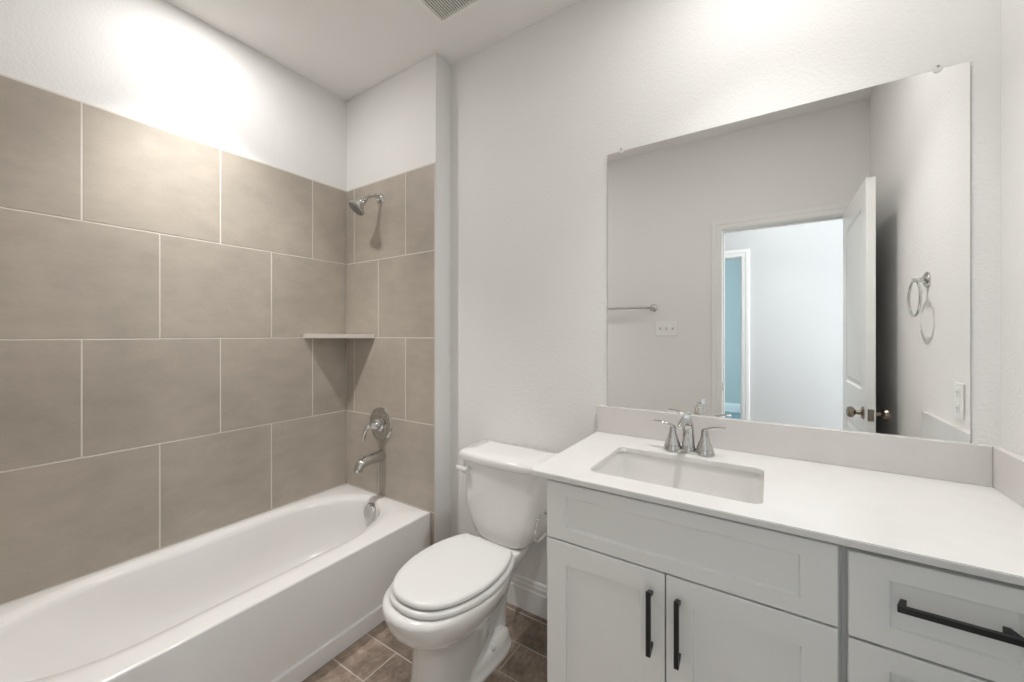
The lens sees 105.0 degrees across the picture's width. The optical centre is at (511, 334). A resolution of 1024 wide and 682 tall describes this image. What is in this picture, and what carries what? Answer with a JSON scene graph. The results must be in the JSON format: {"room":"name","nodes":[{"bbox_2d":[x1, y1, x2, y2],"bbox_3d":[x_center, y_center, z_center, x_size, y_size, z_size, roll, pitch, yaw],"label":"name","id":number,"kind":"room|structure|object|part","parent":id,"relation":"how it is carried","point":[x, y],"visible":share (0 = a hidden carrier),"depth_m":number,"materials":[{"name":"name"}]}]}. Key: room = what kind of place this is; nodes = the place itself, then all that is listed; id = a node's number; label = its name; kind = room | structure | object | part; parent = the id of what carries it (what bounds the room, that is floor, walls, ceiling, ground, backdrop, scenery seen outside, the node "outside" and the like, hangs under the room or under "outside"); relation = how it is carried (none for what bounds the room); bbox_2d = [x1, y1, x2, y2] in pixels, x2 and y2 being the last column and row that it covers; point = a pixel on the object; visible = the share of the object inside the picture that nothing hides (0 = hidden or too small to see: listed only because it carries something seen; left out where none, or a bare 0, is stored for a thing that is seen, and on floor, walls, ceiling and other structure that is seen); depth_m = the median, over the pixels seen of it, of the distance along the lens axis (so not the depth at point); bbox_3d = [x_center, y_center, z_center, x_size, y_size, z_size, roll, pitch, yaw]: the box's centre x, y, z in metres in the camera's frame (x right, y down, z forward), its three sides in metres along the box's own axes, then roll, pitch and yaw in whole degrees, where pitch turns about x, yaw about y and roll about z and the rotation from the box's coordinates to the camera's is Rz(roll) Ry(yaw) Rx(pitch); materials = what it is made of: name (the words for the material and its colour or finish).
{"room":"bathroom","nodes":[
{"label":"bathroom","id":0,"kind":"room"},
{"bbox_2d":[0,0,346,483],"bbox_3d":[-1.462,-0.078,1.876,0.115,2.743,1.871,0,0,33],"label":"wall","id":1,"kind":"structure","parent":0,"point":[153,62],"depth_m":1.74,"materials":[{"name":"paint"}]},
{"bbox_2d":[0,73,345,605],"bbox_3d":[-1.442,0.203,1.796,0.006,2.182,1.516,0,0,33],"label":"tiled wall","id":2,"kind":"structure","parent":1,"relation":"attached to","point":[162,386],"depth_m":1.64,"materials":[{"name":"tile"}]},
{"bbox_2d":[165,0,580,100],"bbox_3d":[-0.279,-1.474,1.103,2.940,0.050,1.871,0,0,33],"label":"ceiling","id":3,"kind":"structure","parent":0,"point":[346,48],"depth_m":1.87,"materials":[{"name":"paint"}]},
{"bbox_2d":[417,0,483,23],"bbox_3d":[-0.280,-1.440,1.615,0.300,0.018,0.300,0,0,33],"label":"ceiling vent","id":4,"kind":"object","parent":3,"relation":"in","point":[443,11],"visible":1,"depth_m":1.72,"materials":[{"name":"plastic"}]},
{"bbox_2d":[347,53,449,542],"bbox_3d":[-0.647,-0.078,2.326,0.756,2.743,0.226,0,0,33],"label":"wall","id":5,"kind":"structure","parent":0,"point":[401,123],"depth_m":2.10,"materials":[{"name":"paint"}]},
{"bbox_2d":[347,162,434,545],"bbox_3d":[-0.709,0.203,2.228,0.746,2.182,0.006,0,0,33],"label":"tiled wall","id":6,"kind":"structure","parent":5,"relation":"attached to","point":[391,247],"depth_m":2.19,"materials":[{"name":"tile"}]},
{"bbox_2d":[303,333,374,337],"bbox_3d":[-0.985,0.007,2.243,0.274,0.028,0.271,0,0,33],"label":"corner shelf","id":7,"kind":"object","parent":6,"relation":"attached to","point":[307,335],"visible":1,"depth_m":2.24,"materials":[{"name":"stone"}]},
{"bbox_2d":[348,194,383,215],"bbox_3d":[-0.822,-0.732,2.193,0.100,0.147,0.187,0,0,38],"label":"shower head","id":8,"kind":"object","parent":6,"relation":"attached to","point":[357,207],"visible":1,"depth_m":2.16},
{"bbox_3d":[-0.783,-0.768,2.212,0.027,0.053,0.110,0,0,40],"label":"arm","id":9,"kind":"part","parent":8,"relation":"part of","materials":[{"name":"silver metal"}]},
{"bbox_2d":[354,449,385,472],"bbox_3d":[-0.789,0.697,2.174,0.068,0.086,0.182,0,0,33],"label":"tub spout","id":10,"kind":"object","parent":6,"relation":"attached to","point":[377,456],"visible":1,"depth_m":2.15,"materials":[{"name":"silver metal"}]},
{"bbox_2d":[362,407,391,440],"bbox_3d":[-0.776,0.508,2.206,0.188,0.188,0.105,0,0,33],"label":"tub valve","id":11,"kind":"object","parent":6,"relation":"attached to","point":[380,424],"visible":1,"depth_m":2.21,"materials":[{"name":"silver metal"}]},
{"bbox_3d":[-0.803,0.541,2.189,0.062,0.097,0.032,0,0,-22],"label":"lever","id":12,"kind":"part","parent":11,"relation":"part of","materials":[{"name":"silver metal"}]},
{"bbox_2d":[302,602,546,681],"bbox_3d":[-0.264,1.319,1.126,2.940,0.050,1.816,0,0,33],"label":"floor","id":13,"kind":"structure","parent":0,"point":[377,656],"depth_m":1.57,"materials":[{"name":"tile"}]},
{"bbox_2d":[0,484,429,681],"bbox_3d":[-1.132,1.105,1.595,0.730,0.376,1.516,0,0,33],"label":"bathtub","id":14,"kind":"object","parent":13,"relation":"on","point":[275,595],"visible":0.98,"depth_m":1.52,"materials":[{"name":"ceramic"}]},
{"bbox_3d":[-0.779,0.982,2.178,0.098,0.102,0.053,0,0,40],"label":"overflow plate","id":15,"kind":"part","parent":14,"relation":"part of","materials":[{"name":"silver metal"}]},
{"bbox_2d":[382,439,557,681],"bbox_3d":[-0.160,0.906,1.548,0.437,0.776,0.742,0,0,35],"label":"toilet","id":16,"kind":"object","parent":13,"relation":"on","point":[446,604],"visible":0.96,"depth_m":1.48,"materials":[{"name":"ceramic"}]},
{"bbox_3d":[-0.226,1.097,1.459,0.375,0.392,0.521,0,0,35],"label":"bowl","id":17,"kind":"part","parent":16,"relation":"part of","materials":[{"name":"white ceramic"}]},
{"bbox_3d":[-0.223,0.891,1.457,0.372,0.024,0.468,0,0,35],"label":"seat","id":18,"kind":"part","parent":16,"relation":"part of","materials":[{"name":"plastic"}]},
{"bbox_3d":[-0.223,0.867,1.457,0.350,0.026,0.446,0,0,35],"label":"seat lid","id":19,"kind":"part","parent":16,"relation":"part of","materials":[{"name":"plastic"}]},
{"bbox_3d":[-0.221,0.604,1.767,0.077,0.028,0.028,0,0,35],"label":"flush lever","id":20,"kind":"part","parent":16,"relation":"part of","materials":[{"name":"plastic"}]},
{"bbox_3d":[-0.018,0.735,1.755,0.410,0.342,0.216,0,0,35],"label":"tank","id":21,"kind":"part","parent":16,"relation":"part of","materials":[{"name":"white ceramic"}]},
{"bbox_3d":[-0.020,0.540,1.752,0.437,0.044,0.248,0,0,35],"label":"tank lid","id":22,"kind":"part","parent":16,"relation":"part of","materials":[{"name":"white ceramic"}]},
{"bbox_2d":[547,479,840,681],"bbox_3d":[0.531,0.857,1.204,0.680,0.872,0.584,0,0,33],"label":"base cabinet","id":23,"kind":"object","parent":13,"relation":"on","point":[638,590],"visible":0.87,"depth_m":0.97,"materials":[{"name":"paint"}]},
{"bbox_2d":[534,508,546,542],"bbox_3d":[0.131,0.615,1.277,0.070,0.099,0.130,0,0,33],"label":"toilet paper holder","id":24,"kind":"object","parent":23,"relation":"attached to","point":[544,512],"visible":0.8,"depth_m":1.25,"materials":[{"name":"silver metal"}]},
{"bbox_3d":[0.249,0.893,1.088,0.334,0.578,0.019,0,0,33],"label":"door","id":25,"kind":"part","parent":23,"relation":"part of","materials":[{"name":"paint"}]},
{"bbox_3d":[0.348,0.725,0.994,0.011,0.160,0.032,0,0,33],"label":"handle","id":26,"kind":"part","parent":23,"relation":"part of","materials":[{"name":"black metal"}]},
{"bbox_3d":[0.403,0.725,0.958,0.011,0.160,0.032,0,0,33],"label":"handle","id":27,"kind":"part","parent":23,"relation":"part of","materials":[{"name":"black metal"}]},
{"bbox_3d":[0.532,0.893,0.903,0.335,0.578,0.019,0,0,33],"label":"door","id":28,"kind":"part","parent":23,"relation":"part of","materials":[{"name":"paint"}]},
{"bbox_2d":[532,431,1023,585],"bbox_3d":[0.678,0.413,1.115,1.121,0.015,0.573,0,0,33],"label":"countertop","id":29,"kind":"structure","parent":23,"relation":"on","point":[978,530],"depth_m":0.94,"materials":[{"name":"stone"}]},
{"bbox_2d":[593,452,763,503],"bbox_3d":[0.493,0.495,1.178,0.484,0.147,0.344,0,0,33],"label":"sink","id":30,"kind":"object","parent":29,"relation":"in","point":[738,485],"visible":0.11,"depth_m":1.30,"materials":[{"name":"white ceramic"}]},
{"bbox_2d":[654,411,725,456],"bbox_3d":[0.579,0.335,1.341,0.201,0.142,0.191,0,0,-21],"label":"bathroom faucet","id":31,"kind":"object","parent":29,"relation":"on","point":[704,448],"visible":1,"depth_m":1.34,"materials":[{"name":"silver metal"}]},
{"bbox_3d":[0.541,0.317,1.395,0.070,0.025,0.017,0,0,29],"label":"lever","id":32,"kind":"part","parent":31,"relation":"part of","materials":[{"name":"silver metal"}]},
{"bbox_3d":[0.565,0.360,1.382,0.062,0.086,0.062,0,0,33],"label":"handle","id":33,"kind":"part","parent":31,"relation":"part of","materials":[{"name":"silver metal"}]},
{"bbox_3d":[0.570,0.333,1.297,0.048,0.139,0.189,0,0,33],"label":"spout","id":34,"kind":"part","parent":31,"relation":"part of","materials":[{"name":"silver metal"}]},
{"bbox_3d":[0.608,0.400,1.354,0.156,0.012,0.044,0,0,33],"label":"plate","id":35,"kind":"part","parent":31,"relation":"part of","materials":[{"name":"silver metal"}]},
{"bbox_3d":[0.650,0.360,1.326,0.062,0.086,0.062,0,0,33],"label":"handle","id":36,"kind":"part","parent":31,"relation":"part of","materials":[{"name":"silver metal"}]},
{"bbox_3d":[0.672,0.317,1.310,0.070,0.025,0.017,0,0,38],"label":"lever","id":37,"kind":"part","parent":31,"relation":"part of","materials":[{"name":"silver metal"}]},
{"bbox_2d":[841,545,1023,681],"bbox_3d":[0.975,0.857,0.904,0.392,0.872,0.569,0,0,33],"label":"base cabinet","id":38,"kind":"object","parent":13,"relation":"on","point":[903,620],"visible":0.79,"depth_m":0.74,"materials":[{"name":"paint"}]},
{"bbox_3d":[0.807,0.751,0.724,0.290,0.276,0.019,0,0,33],"label":"drawer","id":39,"kind":"part","parent":38,"relation":"part of","materials":[{"name":"paint"}]},
{"bbox_3d":[0.793,0.511,0.702,0.158,0.011,0.032,0,0,33],"label":"handle","id":40,"kind":"part","parent":38,"relation":"part of","materials":[{"name":"black metal"}]},
{"bbox_2d":[450,0,1000,585],"bbox_3d":[0.482,-0.078,1.655,2.270,2.743,0.115,0,0,33],"label":"wall","id":41,"kind":"structure","parent":0,"point":[538,113],"depth_m":1.69,"materials":[{"name":"paint"}]},
{"bbox_2d":[506,573,546,619],"bbox_3d":[0.033,1.220,1.871,0.881,0.146,0.014,0,0,33],"label":"baseboard","id":42,"kind":"structure","parent":41,"relation":"attached to","point":[529,595],"depth_m":1.84,"materials":[{"name":"paint"}]},
{"bbox_2d":[608,61,969,442],"bbox_3d":[0.825,-0.231,1.354,1.021,1.056,0.013,0,0,33],"label":"wall mirror","id":43,"kind":"object","parent":41,"relation":"attached to","point":[808,264],"visible":1,"depth_m":1.27,"materials":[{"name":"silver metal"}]},
{"bbox_2d":[597,405,992,486],"bbox_3d":[0.821,0.351,1.352,1.100,0.108,0.020,0,0,33],"label":"backsplash","id":44,"kind":"structure","parent":41,"relation":"attached to","point":[968,463],"depth_m":1.23,"materials":[{"name":"stone"}]},
{"bbox_2d":[1001,0,1023,456],"bbox_3d":[0.903,-0.078,0.330,0.115,2.743,1.641,0,0,33],"label":"wall","id":45,"kind":"structure","parent":0,"point":[1012,11],"depth_m":0.99,"materials":[{"name":"paint"}]},
{"bbox_2d":[990,445,1023,507],"bbox_3d":[1.137,0.351,0.811,0.020,0.108,0.579,0,0,33],"label":"side splash","id":46,"kind":"object","parent":45,"relation":"attached to","point":[1008,466],"visible":1,"depth_m":0.98,"materials":[{"name":"stone"}]}
]}

